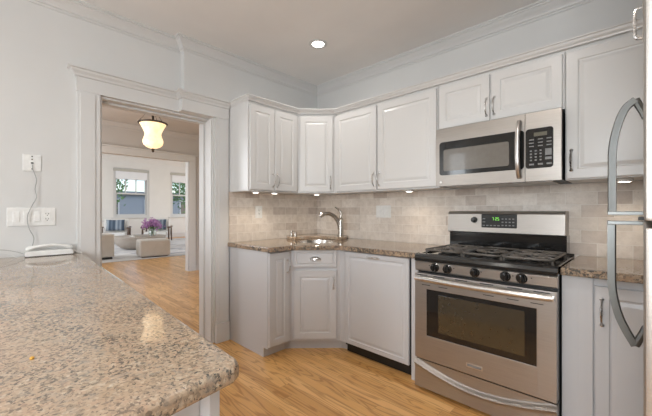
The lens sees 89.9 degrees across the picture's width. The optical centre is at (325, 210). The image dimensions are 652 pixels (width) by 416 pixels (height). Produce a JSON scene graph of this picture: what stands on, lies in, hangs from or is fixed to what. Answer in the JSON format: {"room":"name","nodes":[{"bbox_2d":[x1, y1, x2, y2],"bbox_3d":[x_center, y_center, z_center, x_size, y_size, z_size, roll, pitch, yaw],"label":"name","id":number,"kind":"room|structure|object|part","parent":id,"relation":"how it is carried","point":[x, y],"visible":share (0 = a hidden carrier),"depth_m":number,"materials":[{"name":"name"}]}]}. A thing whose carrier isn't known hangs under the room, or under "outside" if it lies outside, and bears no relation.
{"room":"kitchen","nodes":[
{"label":"kitchen","id":0,"kind":"room"},
{"bbox_2d":[102,153,181,161],"bbox_3d":[-1.662,-0.470,7.337,0.059,3.430,9.760,0,0,44],"label":"crown molding","id":1,"kind":"object","parent":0,"point":[102,153],"visible":0.12,"depth_m":5.72,"materials":[{"name":"paint"}]},
{"bbox_2d":[102,160,184,234],"bbox_3d":[-7.840,-0.470,13.326,0.250,3.430,10.000,0,0,44],"label":"wall","id":2,"kind":"structure","parent":0,"point":[159,176],"depth_m":13.69,"materials":[{"name":"paint"}]},
{"bbox_2d":[111,167,150,218],"bbox_3d":[-7.875,-0.711,13.211,0.260,2.008,1.445,0,0,44],"label":"window","id":3,"kind":"structure","parent":2,"relation":"in","point":[146,182],"depth_m":13.22,"materials":[{"name":"paint"}]},
{"bbox_3d":[-7.933,-1.160,13.267,0.040,0.990,1.135,0,0,44],"label":"sash","id":4,"kind":"part","parent":3,"relation":"part of","materials":[{"name":"paint"}]},
{"bbox_2d":[113,168,148,180],"bbox_3d":[-7.821,-1.460,13.159,0.050,0.430,1.275,0,0,44],"label":"window shade","id":5,"kind":"object","parent":3,"relation":"attached to","point":[130,174],"visible":1,"depth_m":13.13,"materials":[{"name":"fabric"}]},
{"bbox_3d":[-7.897,-0.271,13.232,0.040,0.908,1.135,0,0,44],"label":"sash","id":6,"kind":"part","parent":3,"relation":"part of","materials":[{"name":"paint"}]},
{"bbox_2d":[102,154,184,167],"bbox_3d":[-7.689,-2.065,13.180,0.170,0.240,9.740,0,0,44],"label":"trim","id":7,"kind":"structure","parent":2,"relation":"attached to","point":[109,157],"depth_m":13.36,"materials":[{"name":"paint"}]},
{"bbox_2d":[102,221,184,237],"bbox_3d":[-7.741,0.755,13.231,0.025,0.780,9.740,0,0,44],"label":"baseboard","id":8,"kind":"structure","parent":2,"relation":"attached to","point":[180,234],"depth_m":14.46,"materials":[{"name":"paint"}]},
{"bbox_2d":[169,172,184,217],"bbox_3d":[-6.394,-0.711,14.738,0.260,2.008,1.420,0,0,44],"label":"window","id":9,"kind":"structure","parent":2,"relation":"in","point":[172,215],"depth_m":14.38,"materials":[{"name":"paint"}]},
{"bbox_2d":[170,173,184,182],"bbox_3d":[-6.340,-1.460,14.686,0.050,0.430,1.250,0,0,44],"label":"window shade","id":10,"kind":"object","parent":9,"relation":"attached to","point":[176,177],"visible":0.48,"depth_m":14.46,"materials":[{"name":"fabric"}]},
{"bbox_3d":[-6.416,-0.271,14.759,0.040,0.908,1.110,0,0,44],"label":"sash","id":11,"kind":"part","parent":9,"relation":"part of","materials":[{"name":"paint"}]},
{"bbox_2d":[102,126,198,265],"bbox_3d":[-3.185,-0.105,5.679,0.060,2.700,4.500,0,0,44],"label":"wall","id":12,"kind":"structure","parent":0,"point":[110,135],"depth_m":5.89,"materials":[{"name":"paint"}]},
{"bbox_2d":[102,143,197,270],"bbox_3d":[-3.472,0.086,5.390,0.180,2.318,2.705,0,0,44],"label":"trim","id":13,"kind":"structure","parent":12,"relation":"attached to","point":[190,164],"depth_m":6.22,"materials":[{"name":"paint"}]},
{"bbox_2d":[102,119,198,140],"bbox_3d":[-3.146,-1.410,5.641,0.050,0.090,4.480,0,0,44],"label":"trim","id":14,"kind":"structure","parent":12,"relation":"attached to","point":[107,123],"depth_m":5.58,"materials":[{"name":"paint"}]},
{"bbox_2d":[196,167,198,269],"bbox_3d":[-2.055,0.195,6.787,0.020,2.100,1.315,0,0,44],"label":"trim","id":15,"kind":"structure","parent":12,"relation":"attached to","point":[197,267],"depth_m":6.33,"materials":[{"name":"paint"}]},
{"bbox_2d":[102,106,198,135],"bbox_3d":[-2.008,-1.505,4.537,3.340,0.100,4.740,0,0,44],"label":"ceiling","id":16,"kind":"structure","parent":0,"point":[108,113],"depth_m":5.19,"materials":[{"name":"paint"}]},
{"bbox_2d":[137,114,167,151],"bbox_3d":[-2.437,-1.137,4.598,0.384,0.633,0.384,0,0,44],"label":"pendant lamp","id":17,"kind":"object","parent":16,"relation":"hanging from","point":[153,129],"visible":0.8,"depth_m":4.50,"materials":[{"name":"white glass"}]},
{"bbox_3d":[-2.437,-1.054,4.598,0.350,0.352,0.350,0,0,44],"label":"lamp shade","id":18,"kind":"part","parent":17,"relation":"part of","materials":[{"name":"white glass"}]},
{"bbox_2d":[0,0,316,322],"bbox_3d":[-1.234,-0.105,2.743,0.270,2.700,6.000,0,0,44],"label":"wall","id":19,"kind":"structure","parent":0,"point":[38,93],"depth_m":2.16,"materials":[{"name":"paint"}]},
{"bbox_2d":[7,208,54,225],"bbox_3d":[-1.834,0.038,2.036,0.012,0.108,0.217,0,0,44],"label":"switch plate","id":20,"kind":"object","parent":19,"relation":"attached to","point":[15,216],"visible":1,"depth_m":2.03,"materials":[{"name":"white plastic"}]},
{"bbox_2d":[12,211,19,221],"bbox_3d":[-1.882,0.036,1.984,0.008,0.066,0.033,0,0,44],"label":"rocker switch","id":21,"kind":"object","parent":20,"relation":"attached to","point":[15,214],"depth_m":1.98,"materials":[{"name":"white plastic"}]},
{"bbox_2d":[23,211,30,221],"bbox_3d":[-1.849,0.036,2.018,0.008,0.066,0.033,0,0,44],"label":"rocker switch","id":22,"kind":"object","parent":20,"relation":"attached to","point":[25,213],"depth_m":2.02,"materials":[{"name":"white plastic"}]},
{"bbox_2d":[34,211,40,221],"bbox_3d":[-1.815,0.036,2.053,0.008,0.066,0.033,0,0,44],"label":"rocker switch","id":23,"kind":"object","parent":20,"relation":"attached to","point":[37,214],"depth_m":2.05,"materials":[{"name":"white plastic"}]},
{"bbox_2d":[44,211,50,221],"bbox_3d":[-1.783,0.036,2.088,0.005,0.066,0.033,0,0,44],"label":"receptacle","id":24,"kind":"object","parent":20,"relation":"attached to","point":[47,214],"depth_m":2.09,"materials":[{"name":"white plastic"}]},
{"bbox_2d":[23,154,40,171],"bbox_3d":[-1.832,-0.300,2.035,0.016,0.104,0.086,0,0,44],"label":"phone jack","id":25,"kind":"object","parent":19,"relation":"attached to","point":[28,159],"visible":1,"depth_m":2.03,"materials":[{"name":"white plastic"}]},
{"bbox_2d":[67,63,230,119],"bbox_3d":[-1.290,-0.889,2.531,1.144,0.159,0.161,0,0,-40],"label":"trim","id":26,"kind":"structure","parent":19,"relation":"attached to","point":[105,84],"depth_m":2.48,"materials":[{"name":"paint"}]},
{"bbox_2d":[77,90,229,343],"bbox_3d":[-1.270,0.168,2.550,1.087,1.955,0.045,0,0,-42],"label":"trim","id":27,"kind":"structure","parent":19,"relation":"attached to","point":[88,104],"depth_m":2.27,"materials":[{"name":"paint"}]},
{"bbox_2d":[100,96,213,342],"bbox_3d":[-1.351,0.168,2.633,0.265,1.955,0.820,0,0,44],"label":"door frame","id":28,"kind":"structure","parent":19,"relation":"in","point":[206,126],"depth_m":2.88,"materials":[{"name":"paint"}]},
{"bbox_2d":[255,206,261,217],"bbox_3d":[-0.646,0.010,3.147,0.010,0.118,0.075,0,0,44],"label":"outlet plate","id":29,"kind":"object","parent":19,"relation":"attached to","point":[258,209],"visible":1,"depth_m":3.14,"materials":[{"name":"white plastic"}]},
{"bbox_2d":[229,100,296,193],"bbox_3d":[-0.554,-0.547,2.993,0.372,0.745,0.534,0,0,44],"label":"upper cabinet","id":30,"kind":"object","parent":19,"relation":"attached to","point":[262,138],"visible":0.98,"depth_m":2.85,"materials":[{"name":"white paint"}]},
{"bbox_3d":[-0.547,-0.538,2.805,0.020,0.715,0.250,0,0,44],"label":"door","id":31,"kind":"part","parent":30,"relation":"part of","materials":[{"name":"white paint"}]},
{"bbox_3d":[-0.366,-0.538,2.991,0.020,0.715,0.258,0,0,44],"label":"door","id":32,"kind":"part","parent":30,"relation":"part of","materials":[{"name":"white paint"}]},
{"bbox_2d":[230,17,642,113],"bbox_3d":[0.626,-0.941,2.015,3.426,0.040,0.829,0,0,44],"label":"crown molding","id":33,"kind":"structure","parent":30,"relation":"on","point":[624,27],"depth_m":2.20,"materials":[{"name":"white paint"}]},
{"bbox_2d":[26,0,594,96],"bbox_3d":[-0.411,-1.347,0.991,3.510,0.087,4.370,0,0,44],"label":"trim","id":34,"kind":"structure","parent":19,"relation":"attached to","point":[179,43],"depth_m":2.57,"materials":[{"name":"paint"}]},
{"bbox_2d":[102,237,491,415],"bbox_3d":[-2.994,1.195,7.931,17.200,0.100,11.200,0,0,44],"label":"floor","id":35,"kind":"structure","parent":0,"point":[289,381],"depth_m":2.23,"materials":[{"name":"brown wood"}]},
{"bbox_2d":[102,238,184,262],"bbox_3d":[-6.136,1.138,9.725,5.390,0.014,6.000,0,0,44],"label":"area rug","id":36,"kind":"object","parent":35,"relation":"on","point":[177,245],"visible":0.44,"depth_m":8.69,"materials":[{"name":"white fabric"}]},
{"bbox_2d":[102,233,113,259],"bbox_3d":[-5.865,0.836,7.288,0.690,0.589,1.821,0,0,44],"label":"sofa","id":37,"kind":"object","parent":36,"relation":"on","point":[107,238],"visible":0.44,"depth_m":7.61,"materials":[{"name":"beige fabric"}]},
{"bbox_2d":[102,219,130,235],"bbox_3d":[-7.421,0.707,11.496,0.954,0.859,1.000,0,0,-26],"label":"armchair","id":38,"kind":"object","parent":36,"relation":"on","point":[127,227],"visible":0.44,"depth_m":11.58,"materials":[{"name":"fabric"}]},
{"bbox_2d":[106,220,124,230],"bbox_3d":[-7.450,0.505,11.557,0.560,0.388,0.209,0,0,-26],"label":"throw pillow","id":39,"kind":"object","parent":38,"relation":"on","point":[112,225],"visible":1,"depth_m":11.49,"materials":[{"name":"blue fabric"}]},
{"bbox_3d":[-7.393,0.859,11.439,0.736,0.230,0.754,0,0,-26],"label":"seat","id":40,"kind":"part","parent":38,"relation":"part of","materials":[{"name":"fabric"}]},
{"bbox_3d":[-7.558,0.615,11.778,0.736,0.676,0.373,0,0,-26],"label":"backrest","id":41,"kind":"part","parent":38,"relation":"part of","materials":[{"name":"fabric"}]},
{"bbox_2d":[114,234,165,249],"bbox_3d":[-5.649,0.944,9.922,1.444,0.372,1.444,0,0,44],"label":"coffee table","id":42,"kind":"object","parent":36,"relation":"on","point":[123,241],"visible":0.62,"depth_m":9.34,"materials":[{"name":"beige wood"}]},
{"bbox_2d":[148,228,155,235],"bbox_3d":[-5.365,0.646,10.083,0.230,0.221,0.230,0,0,44],"label":"flower vase","id":43,"kind":"object","parent":42,"relation":"on","point":[152,232],"visible":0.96,"depth_m":10.00,"materials":[{"name":"clear glass"}]},
{"bbox_2d":[141,217,164,230],"bbox_3d":[-5.382,0.451,10.089,0.691,0.536,0.631,0,0,44],"label":"flower bouquet","id":44,"kind":"object","parent":43,"relation":"in","point":[153,223],"visible":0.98,"depth_m":9.98,"materials":[{"name":"purple plant"}]},
{"bbox_2d":[136,238,169,257],"bbox_3d":[-4.366,0.918,8.248,0.681,0.423,0.607,0,0,-38],"label":"ottoman","id":45,"kind":"object","parent":36,"relation":"on","point":[150,247],"visible":1,"depth_m":8.02,"materials":[{"name":"beige fabric"}]},
{"bbox_2d":[140,218,171,239],"bbox_3d":[-6.264,0.707,12.155,0.954,0.859,1.000,0,0,-18],"label":"armchair","id":46,"kind":"object","parent":36,"relation":"on","point":[168,231],"visible":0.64,"depth_m":12.24,"materials":[{"name":"fabric"}]},
{"bbox_3d":[-6.245,0.859,12.095,0.736,0.230,0.754,0,0,-18],"label":"seat","id":47,"kind":"part","parent":46,"relation":"part of","materials":[{"name":"fabric"}]},
{"bbox_3d":[-6.360,0.615,12.453,0.736,0.676,0.373,0,0,-18],"label":"backrest","id":48,"kind":"part","parent":46,"relation":"part of","materials":[{"name":"fabric"}]},
{"bbox_2d":[157,219,165,229],"bbox_3d":[-6.285,0.505,12.219,0.560,0.388,0.209,0,0,-18],"label":"throw pillow","id":49,"kind":"object","parent":46,"relation":"on","point":[163,221],"visible":0.36,"depth_m":12.22,"materials":[{"name":"blue fabric"}]},
{"bbox_2d":[171,390,219,415],"bbox_3d":[-1.203,0.730,1.066,2.261,0.830,0.935,0,0,44],"label":"base cabinet","id":50,"kind":"object","parent":35,"relation":"on","point":[210,405],"visible":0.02,"depth_m":0.60,"materials":[{"name":"white paint"}]},
{"bbox_2d":[0,253,238,415],"bbox_3d":[-1.177,0.297,1.035,2.341,0.036,1.028,0,0,44],"label":"countertop","id":51,"kind":"structure","parent":50,"relation":"on","point":[99,346],"depth_m":0.66,"materials":[{"name":"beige stone"}]},
{"bbox_2d":[5,164,73,257],"bbox_3d":[-1.861,-0.006,1.938,0.084,0.569,0.572,0,0,44],"label":"telephone","id":52,"kind":"object","parent":51,"relation":"on","point":[29,252],"visible":1,"depth_m":2.02,"materials":[{"name":"white plastic"}]},
{"bbox_3d":[-1.823,-0.022,2.022,0.021,0.536,0.048,0,0,44],"label":"phone cord","id":53,"kind":"part","parent":52,"relation":"part of","materials":[{"name":"white plastic"}]},
{"bbox_3d":[-0.217,0.730,0.610,0.030,0.830,0.022,0,0,36],"label":"corner post","id":54,"kind":"part","parent":50,"relation":"part of","materials":[{"name":"white paint"}]},
{"bbox_2d":[229,247,290,356],"bbox_3d":[-0.568,0.731,2.782,0.648,0.828,0.212,0,0,44],"label":"base cabinet","id":55,"kind":"object","parent":35,"relation":"on","point":[259,282],"visible":0.99,"depth_m":2.64,"materials":[{"name":"white paint"}]},
{"bbox_3d":[-0.371,0.691,2.591,0.020,0.728,0.200,0,0,44],"label":"door","id":56,"kind":"part","parent":55,"relation":"part of","materials":[{"name":"white paint"}]},
{"bbox_2d":[285,250,346,348],"bbox_3d":[-0.081,0.731,3.086,0.920,0.828,0.894,0,0,44],"label":"base cabinet","id":57,"kind":"object","parent":35,"relation":"on","point":[317,277],"visible":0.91,"depth_m":2.67,"materials":[{"name":"white paint"}]},
{"bbox_3d":[-0.087,0.387,2.657,0.100,0.032,0.026,0,0,-1],"label":"cup pull","id":58,"kind":"part","parent":57,"relation":"part of","materials":[{"name":"silver metal"}]},
{"bbox_3d":[-0.088,0.389,2.679,0.352,0.142,0.020,0,0,-1],"label":"drawer","id":59,"kind":"part","parent":57,"relation":"part of","materials":[{"name":"white paint"}]},
{"bbox_3d":[-0.088,0.767,2.679,0.352,0.562,0.020,0,0,-1],"label":"door","id":60,"kind":"part","parent":57,"relation":"part of","materials":[{"name":"white paint"}]},
{"bbox_2d":[228,238,448,257],"bbox_3d":[0.079,0.297,2.757,1.588,0.037,1.125,0,0,44],"label":"countertop","id":61,"kind":"structure","parent":57,"relation":"on","point":[390,248],"depth_m":2.64,"materials":[{"name":"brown stone"}]},
{"bbox_2d":[296,240,336,242],"bbox_3d":[-0.089,0.380,3.025,0.410,0.192,0.410,0,0,44],"label":"sink","id":62,"kind":"object","parent":61,"relation":"in","point":[302,241],"visible":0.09,"depth_m":3.19,"materials":[{"name":"metal"}]},
{"bbox_2d":[286,233,347,239],"bbox_3d":[-0.092,0.265,3.308,0.574,0.028,0.571,0,0,44],"label":"granite ledge","id":63,"kind":"object","parent":61,"relation":"on","point":[313,235],"visible":0.98,"depth_m":3.25,"materials":[{"name":"brown stone"}]},
{"bbox_2d":[318,207,343,235],"bbox_3d":[0.052,0.103,3.246,0.263,0.295,0.068,0,0,-10],"label":"kitchen faucet","id":64,"kind":"object","parent":63,"relation":"on","point":[339,221],"visible":0.99,"depth_m":3.24,"materials":[{"name":"silver metal"}]},
{"bbox_3d":[0.076,0.097,3.244,0.183,0.177,0.046,0,0,-14],"label":"spout","id":65,"kind":"part","parent":64,"relation":"part of","materials":[{"name":"silver metal"}]},
{"bbox_2d":[345,251,410,374],"bbox_3d":[0.555,0.730,2.639,0.599,0.826,0.647,0,0,44],"label":"dishwasher","id":66,"kind":"object","parent":35,"relation":"on","point":[377,287],"visible":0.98,"depth_m":2.41,"materials":[{"name":"white wood"}]},
{"bbox_2d":[411,258,418,380],"bbox_3d":[0.616,0.731,2.215,0.059,0.828,0.042,0,0,44],"label":"filler panel","id":67,"kind":"object","parent":35,"relation":"on","point":[413,270],"visible":0.24,"depth_m":2.21,"materials":[{"name":"white paint"}]},
{"bbox_2d":[414,211,573,415],"bbox_3d":[1.056,0.573,2.072,0.776,1.144,0.734,0,0,44],"label":"gas range","id":68,"kind":"object","parent":35,"relation":"on","point":[488,303],"visible":1,"depth_m":1.86,"materials":[{"name":"silver metal"}]},
{"bbox_3d":[0.664,0.350,2.014,0.054,0.054,0.039,0,0,44],"label":"knob","id":69,"kind":"part","parent":68,"relation":"part of","materials":[{"name":"black plastic"}]},
{"bbox_3d":[0.721,0.350,1.959,0.054,0.054,0.039,0,0,44],"label":"knob","id":70,"kind":"part","parent":68,"relation":"part of","materials":[{"name":"black plastic"}]},
{"bbox_3d":[0.793,0.270,2.121,0.126,0.026,0.126,0,0,44],"label":"burner","id":71,"kind":"part","parent":68,"relation":"part of","materials":[{"name":"black metal"}]},
{"bbox_3d":[1.069,0.064,2.362,0.044,0.044,0.026,0,0,44],"label":"knob","id":72,"kind":"part","parent":68,"relation":"part of","materials":[{"name":"black plastic"}]},
{"bbox_3d":[0.836,0.350,1.848,0.054,0.054,0.039,0,0,44],"label":"knob","id":73,"kind":"part","parent":68,"relation":"part of","materials":[{"name":"black plastic"}]},
{"bbox_3d":[0.827,0.425,1.829,0.746,0.032,0.066,0,0,44],"label":"door handle","id":74,"kind":"part","parent":68,"relation":"part of","materials":[{"name":"silver metal"}]},
{"bbox_3d":[0.862,1.038,1.864,0.760,0.170,0.060,0,0,44],"label":"storage drawer","id":75,"kind":"part","parent":68,"relation":"part of","materials":[{"name":"silver metal"}]},
{"bbox_3d":[0.866,0.668,1.868,0.760,0.543,0.048,0,0,44],"label":"oven door","id":76,"kind":"part","parent":68,"relation":"part of","materials":[{"name":"silver metal"}]},
{"bbox_3d":[0.871,0.351,1.874,0.762,0.063,0.056,0,0,44],"label":"control panel","id":77,"kind":"part","parent":68,"relation":"part of","materials":[{"name":"silver metal"}]},
{"bbox_2d":[415,246,573,275],"bbox_3d":[1.039,0.289,2.047,0.766,0.058,0.545,0,0,44],"label":"cooktop","id":78,"kind":"object","parent":68,"relation":"in","point":[513,260],"depth_m":1.90,"materials":[{"name":"black metal"}]},
{"bbox_3d":[1.193,0.070,2.257,0.225,0.094,0.012,0,0,44],"label":"display panel","id":79,"kind":"part","parent":68,"relation":"part of","materials":[{"name":"black plastic"}]},
{"bbox_3d":[0.950,0.350,1.738,0.054,0.054,0.039,0,0,44],"label":"knob","id":80,"kind":"part","parent":68,"relation":"part of","materials":[{"name":"black plastic"}]},
{"bbox_3d":[1.005,0.350,1.684,0.054,0.054,0.039,0,0,44],"label":"knob","id":81,"kind":"part","parent":68,"relation":"part of","materials":[{"name":"black plastic"}]},
{"bbox_3d":[1.121,0.270,1.804,0.126,0.026,0.126,0,0,44],"label":"burner","id":82,"kind":"part","parent":68,"relation":"part of","materials":[{"name":"black metal"}]},
{"bbox_2d":[562,275,642,415],"bbox_3d":[1.762,0.731,1.473,1.061,0.828,0.643,0,0,44],"label":"base cabinet","id":83,"kind":"object","parent":35,"relation":"on","point":[602,374],"visible":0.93,"depth_m":1.54,"materials":[{"name":"white paint"}]},
{"bbox_3d":[1.281,0.475,1.518,0.018,0.138,0.040,0,0,44],"label":"handle","id":84,"kind":"part","parent":83,"relation":"part of","materials":[{"name":"silver metal"}]},
{"bbox_2d":[561,255,642,283],"bbox_3d":[1.760,0.297,1.471,1.061,0.037,0.632,0,0,44],"label":"countertop","id":85,"kind":"structure","parent":83,"relation":"on","point":[627,270],"depth_m":1.59,"materials":[{"name":"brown stone"}]},
{"bbox_3d":[1.437,0.705,1.409,0.430,0.700,0.020,0,0,44],"label":"door","id":86,"kind":"part","parent":83,"relation":"part of","materials":[{"name":"white paint"}]},
{"bbox_2d":[607,0,651,415],"bbox_3d":[1.083,0.295,0.636,0.854,1.700,0.800,0,0,44],"label":"refrigerator","id":87,"kind":"object","parent":35,"relation":"on","point":[644,108],"visible":1,"depth_m":0.98,"materials":[{"name":"metal"}]},
{"bbox_3d":[1.070,0.255,1.157,0.110,0.440,0.028,0,0,44],"label":"handle","id":88,"kind":"part","parent":87,"relation":"part of","materials":[{"name":"metal"}]},
{"bbox_3d":[1.070,-0.192,1.157,0.110,0.414,0.028,0,0,44],"label":"handle","id":89,"kind":"part","parent":87,"relation":"part of","materials":[{"name":"metal"}]},
{"bbox_3d":[0.868,0.552,0.844,0.068,1.045,0.800,0,0,44],"label":"fridge door","id":90,"kind":"part","parent":87,"relation":"part of","materials":[{"name":"silver metal"}]},
{"bbox_3d":[0.868,-0.269,0.844,0.068,0.573,0.800,0,0,44],"label":"freezer door","id":91,"kind":"part","parent":87,"relation":"part of","materials":[{"name":"silver metal"}]},
{"bbox_2d":[81,0,540,85],"bbox_3d":[-0.432,-1.440,0.991,3.660,0.100,4.600,0,0,44],"label":"ceiling","id":92,"kind":"structure","parent":0,"point":[277,35],"depth_m":2.43,"materials":[{"name":"paint"}]},
{"bbox_2d":[309,39,326,48],"bbox_3d":[-0.066,-1.387,2.715,0.156,0.006,0.156,0,0,44],"label":"recessed light","id":93,"kind":"object","parent":92,"relation":"in","point":[316,43],"visible":1,"depth_m":2.70,"materials":[{"name":"glass"}]},
{"bbox_2d":[317,0,643,259],"bbox_3d":[1.195,-0.072,2.554,3.500,2.635,0.130,0,0,44],"label":"wall","id":94,"kind":"structure","parent":0,"point":[416,216],"depth_m":2.42,"materials":[{"name":"stone"}]},
{"bbox_2d":[281,114,351,195],"bbox_3d":[-0.094,-0.547,3.322,0.572,0.745,0.572,0,0,44],"label":"upper cabinet","id":95,"kind":"object","parent":94,"relation":"attached to","point":[316,133],"visible":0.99,"depth_m":3.09,"materials":[{"name":"white paint"}]},
{"bbox_3d":[-0.090,-0.538,3.099,0.314,0.715,0.020,0,0,-1],"label":"door","id":96,"kind":"part","parent":95,"relation":"part of","materials":[{"name":"white paint"}]},
{"bbox_2d":[376,205,390,217],"bbox_3d":[0.542,0.005,3.087,0.165,0.115,0.012,0,0,44],"label":"switch plate","id":97,"kind":"object","parent":94,"relation":"attached to","point":[382,211],"visible":1,"depth_m":3.08,"materials":[{"name":"white plastic"}]},
{"bbox_2d":[336,86,455,193],"bbox_3d":[0.550,-0.547,2.839,1.012,0.745,0.372,0,0,44],"label":"upper cabinet","id":98,"kind":"object","parent":94,"relation":"attached to","point":[390,144],"visible":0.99,"depth_m":2.67,"materials":[{"name":"white paint"}]},
{"bbox_2d":[230,187,441,192],"bbox_3d":[0.037,-0.172,2.851,1.786,0.006,0.566,0,0,13],"label":"rail","id":99,"kind":"object","parent":98,"relation":"attached to","point":[432,187],"visible":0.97,"depth_m":2.77,"materials":[{"name":"white paint"}]},
{"bbox_3d":[0.262,-0.538,2.928,0.464,0.715,0.020,0,0,44],"label":"door","id":100,"kind":"part","parent":98,"relation":"part of","materials":[{"name":"white paint"}]},
{"bbox_3d":[0.626,-0.538,2.575,0.518,0.715,0.020,0,0,44],"label":"door","id":101,"kind":"part","parent":98,"relation":"part of","materials":[{"name":"white paint"}]},
{"bbox_2d":[439,51,564,128],"bbox_3d":[1.186,-0.753,2.222,0.750,0.333,0.372,0,0,44],"label":"upper cabinet","id":102,"kind":"object","parent":94,"relation":"attached to","point":[538,84],"visible":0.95,"depth_m":2.07,"materials":[{"name":"white paint"}]},
{"bbox_3d":[0.951,-0.745,2.261,0.345,0.303,0.020,0,0,44],"label":"door","id":103,"kind":"part","parent":102,"relation":"part of","materials":[{"name":"white paint"}]},
{"bbox_3d":[1.041,-0.682,2.131,0.018,0.128,0.040,0,0,44],"label":"handle","id":104,"kind":"part","parent":102,"relation":"part of","materials":[{"name":"silver metal"}]},
{"bbox_3d":[1.074,-0.682,2.099,0.018,0.128,0.040,0,0,44],"label":"handle","id":105,"kind":"part","parent":102,"relation":"part of","materials":[{"name":"silver metal"}]},
{"bbox_2d":[436,107,570,188],"bbox_3d":[1.160,-0.371,2.182,0.728,0.404,0.462,0,0,44],"label":"microwave","id":106,"kind":"object","parent":102,"relation":"attached to","point":[528,149],"visible":1,"depth_m":2.01,"materials":[{"name":"silver metal"}]},
{"bbox_3d":[0.982,-0.373,2.125,0.551,0.400,0.025,0,0,44],"label":"door","id":107,"kind":"part","parent":106,"relation":"part of","materials":[{"name":"silver metal"}]},
{"bbox_3d":[1.134,-0.365,1.926,0.027,0.346,0.058,0,0,44],"label":"handle","id":108,"kind":"part","parent":106,"relation":"part of","materials":[{"name":"silver metal"}]},
{"bbox_3d":[1.219,-0.745,2.001,0.378,0.303,0.020,0,0,44],"label":"door","id":109,"kind":"part","parent":102,"relation":"part of","materials":[{"name":"white paint"}]},
{"bbox_2d":[565,29,642,183],"bbox_3d":[1.845,-0.547,1.583,1.080,0.745,0.372,0,0,44],"label":"upper cabinet","id":110,"kind":"object","parent":94,"relation":"attached to","point":[601,76],"visible":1,"depth_m":1.74,"materials":[{"name":"white paint"}]},
{"bbox_3d":[1.364,-0.285,1.819,0.018,0.128,0.040,0,0,44],"label":"handle","id":111,"kind":"part","parent":110,"relation":"part of","materials":[{"name":"silver metal"}]},
{"bbox_2d":[616,178,633,181],"bbox_3d":[1.613,-0.165,1.765,0.072,0.019,0.072,0,0,44],"label":"puck light","id":112,"kind":"object","parent":110,"relation":"attached to","point":[621,179],"visible":0.97,"depth_m":1.74,"materials":[{"name":"white plastic"}]},
{"bbox_3d":[0.854,-0.073,-0.326,0.120,2.635,4.500,0,0,44],"label":"wall","id":113,"kind":"structure","parent":0,"visible":0},
{"bbox_2d":[632,0,643,39],"bbox_3d":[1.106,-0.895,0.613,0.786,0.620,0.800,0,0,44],"label":"handle","id":114,"kind":"object","parent":113,"relation":"attached to","point":[634,16],"visible":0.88,"depth_m":1.14,"materials":[{"name":"white paint"}]},
{"label":"outside","id":115,"kind":"structure","parent":0,"visible":0},
{"bbox_3d":[-14.007,2.345,22.789,21.500,0.200,36.000,0,0,44],"label":"ground","id":116,"kind":"structure","parent":115,"visible":0},
{"bbox_2d":[116,179,128,208],"bbox_3d":[-11.739,-0.657,16.420,3.108,5.830,3.164,0,0,44],"label":"tree","id":117,"kind":"object","parent":116,"relation":"on","point":[117,180],"visible":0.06,"depth_m":17.03,"materials":[{"name":"green plant"}]},
{"bbox_2d":[117,191,184,213],"bbox_3d":[-12.222,0.495,22.799,2.450,3.500,14.900,0,0,44],"label":"building","id":118,"kind":"structure","parent":116,"relation":"on","point":[135,204],"depth_m":21.23,"materials":[{"name":"grey brick"}]},
{"bbox_3d":[-10.101,-0.205,23.528,0.020,0.900,0.700,0,0,44],"label":"pane","id":119,"kind":"part","parent":118,"relation":"part of","materials":[{"name":"glass"}]},
{"bbox_2d":[172,183,184,213],"bbox_3d":[-8.110,-0.444,20.439,2.967,5.403,2.973,0,0,44],"label":"tree","id":120,"kind":"object","parent":116,"relation":"on","point":[176,184],"visible":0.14,"depth_m":19.70,"materials":[{"name":"green plant"}]}
]}

